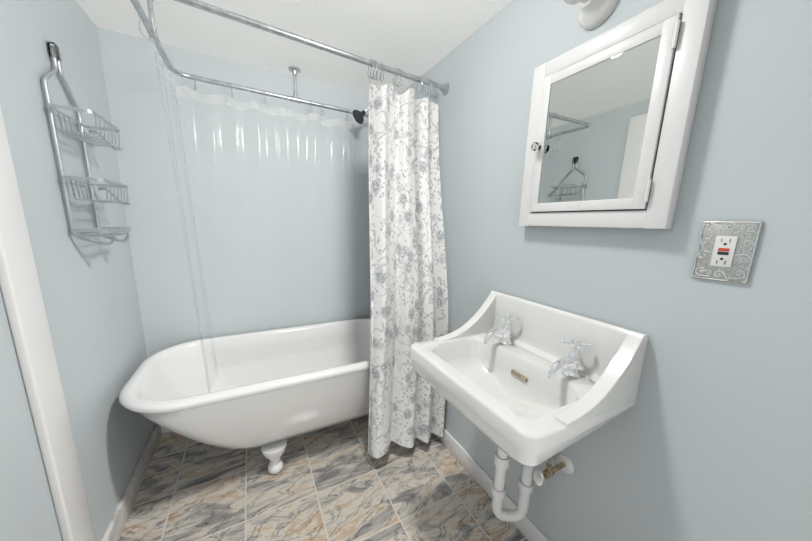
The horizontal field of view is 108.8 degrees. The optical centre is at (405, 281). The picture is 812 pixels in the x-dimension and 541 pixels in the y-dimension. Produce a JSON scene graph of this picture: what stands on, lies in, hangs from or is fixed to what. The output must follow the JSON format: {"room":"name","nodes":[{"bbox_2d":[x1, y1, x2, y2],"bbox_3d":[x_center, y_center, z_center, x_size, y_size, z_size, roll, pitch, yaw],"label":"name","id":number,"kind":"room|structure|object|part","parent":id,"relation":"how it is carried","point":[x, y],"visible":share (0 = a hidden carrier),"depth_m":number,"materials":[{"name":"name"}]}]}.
{"room":"bathroom","nodes":[
{"label":"bathroom","id":0,"kind":"room"},
{"bbox_2d":[0,0,154,540],"bbox_3d":[-0.770,0.169,0.152,0.100,2.174,3.444,-4,13,-28],"label":"wall","id":1,"kind":"structure","parent":0,"point":[90,300],"depth_m":1.04,"materials":[{"name":"blue paint"}]},
{"bbox_2d":[0,106,95,540],"bbox_3d":[-1.052,0.080,0.808,0.022,2.080,0.114,-4,13,-28],"label":"door frame","id":2,"kind":"structure","parent":1,"relation":"attached to","point":[24,305],"depth_m":0.82,"materials":[{"name":"white wood"}]},
{"bbox_2d":[42,41,130,244],"bbox_3d":[-1.192,-0.491,1.103,0.124,0.692,0.262,-4,13,-28],"label":"shower caddy","id":3,"kind":"object","parent":1,"relation":"attached to","point":[54,52],"visible":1,"depth_m":1.06,"materials":[{"name":"silver metal"}]},
{"bbox_2d":[102,423,161,540],"bbox_3d":[-1.309,0.963,1.414,0.016,0.100,0.849,-4,13,-28],"label":"baseboard","id":4,"kind":"structure","parent":1,"relation":"attached to","point":[116,526],"depth_m":1.34,"materials":[{"name":"wood"}]},
{"bbox_2d":[97,27,370,357],"bbox_3d":[-0.830,-0.192,1.978,1.540,2.174,0.100,-4,13,-28],"label":"wall","id":5,"kind":"structure","parent":0,"point":[168,305],"depth_m":1.75,"materials":[{"name":"blue paint"}]},
{"bbox_2d":[161,427,170,433],"bbox_3d":[-0.828,0.832,2.132,1.528,0.105,0.012,-4,13,-28],"label":"baseboard","id":6,"kind":"structure","parent":5,"relation":"attached to","point":[163,430],"depth_m":1.79,"materials":[{"name":"white wood"}]},
{"bbox_2d":[76,0,512,94],"bbox_3d":[-0.014,-0.991,0.316,1.740,0.080,3.444,-4,13,-28],"label":"ceiling","id":7,"kind":"structure","parent":0,"point":[418,38],"depth_m":1.35,"materials":[{"name":"white paint"}]},
{"bbox_2d":[130,0,448,117],"bbox_3d":[-0.483,-1.090,1.459,1.290,0.192,0.715,-4,13,-28],"label":"rail","id":8,"kind":"object","parent":7,"relation":"hanging from","point":[239,18],"visible":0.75,"depth_m":1.24,"materials":[{"name":"silver metal"}]},
{"bbox_2d":[139,17,356,391],"bbox_3d":[-0.685,-0.266,1.632,0.962,1.600,0.502,-4,13,-28],"label":"curtain liner","id":9,"kind":"object","parent":8,"relation":"hanging from","point":[179,90],"visible":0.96,"depth_m":1.71,"materials":[{"name":"clear plastic"}]},
{"bbox_2d":[368,59,447,458],"bbox_3d":[-0.007,-0.038,1.528,0.460,1.969,0.231,-4,13,-28],"label":"shower curtain","id":10,"kind":"object","parent":8,"relation":"hanging from","point":[408,289],"visible":0.88,"depth_m":1.49,"materials":[{"name":"fabric"}]},
{"bbox_2d":[119,415,527,540],"bbox_3d":[-0.077,1.220,0.751,1.740,0.080,3.444,-4,13,-28],"label":"floor","id":11,"kind":"structure","parent":0,"point":[337,482],"depth_m":1.41,"materials":[{"name":"tile"}]},
{"bbox_2d":[119,318,370,473],"bbox_3d":[-0.653,0.669,1.749,1.450,0.587,0.750,-4,13,-28],"label":"bathtub","id":12,"kind":"object","parent":11,"relation":"on","point":[271,405],"visible":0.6,"depth_m":1.52,"materials":[{"name":"white ceramic"}]},
{"bbox_2d":[399,0,811,540],"bbox_3d":[0.678,0.060,0.915,0.100,2.174,3.444,-4,13,-28],"label":"wall","id":13,"kind":"structure","parent":0,"point":[707,436],"depth_m":0.76,"materials":[{"name":"blue paint"}]},
{"bbox_2d":[353,107,368,123],"bbox_3d":[-0.159,-1.030,1.847,0.366,0.107,0.084,-4,13,-28],"label":"shower head","id":14,"kind":"object","parent":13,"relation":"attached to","point":[358,116],"visible":0.52,"depth_m":1.78},
{"bbox_2d":[437,428,549,540],"bbox_3d":[0.602,1.085,1.085,0.012,0.095,3.232,-4,13,-28],"label":"baseboard","id":15,"kind":"structure","parent":13,"relation":"attached to","point":[528,528],"depth_m":1.46,"materials":[{"name":"white wood"}]},
{"bbox_2d":[410,290,647,521],"bbox_3d":[0.333,0.520,1.042,0.453,0.841,0.586,-4,13,-28],"label":"wall-mounted sink","id":16,"kind":"object","parent":13,"relation":"attached to","point":[581,374],"visible":1,"depth_m":0.95,"materials":[{"name":"white ceramic"}]},
{"bbox_2d":[483,313,520,344],"bbox_3d":[0.369,0.192,1.150,0.150,0.117,0.070,-4,13,-28],"label":"tap","id":17,"kind":"object","parent":16,"relation":"on","point":[510,331],"depth_m":1.16,"materials":[{"name":"silver metal"}]},
{"bbox_2d":[511,370,526,381],"bbox_3d":[0.405,0.337,1.042,0.006,0.014,0.070,-4,13,-28],"label":"overflow drain","id":18,"kind":"object","parent":16,"relation":"attached to","point":[520,376],"visible":1,"depth_m":1.04,"materials":[{"name":"gold metal"}]},
{"bbox_2d":[410,330,635,466],"bbox_3d":[0.336,0.402,1.019,0.453,0.245,0.586,-4,13,-28],"label":"basin","id":19,"kind":"object","parent":16,"relation":"in","point":[531,421],"depth_m":0.92,"materials":[{"name":"white ceramic"}]},
{"bbox_3d":[0.459,0.680,1.004,0.007,0.056,0.038,-4,13,-28],"label":"valve handle","id":20,"kind":"part","parent":16,"relation":"part of","materials":[{"name":"silver metal"}]},
{"bbox_2d":[547,336,592,379],"bbox_3d":[0.500,0.243,0.909,0.150,0.117,0.070,-4,13,-28],"label":"tap","id":21,"kind":"object","parent":16,"relation":"on","point":[578,363],"depth_m":0.92,"materials":[{"name":"silver metal"}]},
{"bbox_2d":[564,0,618,29],"bbox_3d":[0.511,-0.821,0.834,0.153,0.116,0.116,-4,13,-28],"label":"light fixture","id":22,"kind":"object","parent":13,"relation":"attached to","point":[592,14],"visible":1,"depth_m":0.85,"materials":[{"name":"white ceramic"}]},
{"bbox_3d":[0.484,-0.819,0.820,0.091,0.062,0.062,-4,13,-28],"label":"bulb","id":23,"kind":"part","parent":22,"relation":"part of","materials":[{"name":"white glass"}]},
{"bbox_2d":[519,0,717,228],"bbox_3d":[0.556,-0.444,0.884,0.078,0.548,0.464,-4,13,-28],"label":"medicine cabinet","id":24,"kind":"object","parent":13,"relation":"attached to","point":[612,114],"visible":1,"depth_m":0.81,"materials":[{"name":"white wood"}]},
{"bbox_3d":[0.457,-0.471,1.018,0.032,0.030,0.030,-4,13,-28],"label":"knob","id":25,"kind":"part","parent":24,"relation":"part of","materials":[{"name":"clear glass"}]},
{"bbox_3d":[0.557,-0.444,0.885,0.010,0.392,0.308,-4,13,-28],"label":"glass","id":26,"kind":"part","parent":24,"relation":"part of","materials":[{"name":"white"}]},
{"bbox_3d":[0.556,-0.444,0.884,0.015,0.446,0.362,-4,13,-28],"label":"door","id":27,"kind":"part","parent":24,"relation":"part of","materials":[{"name":"white wood"}]},
{"bbox_2d":[691,221,763,283],"bbox_3d":[0.734,-0.070,0.671,0.010,0.138,0.095,-4,13,-28],"label":"electrical outlet plate","id":28,"kind":"object","parent":13,"relation":"attached to","point":[726,251],"visible":1,"depth_m":0.67,"materials":[{"name":"grey metal"}]}
]}

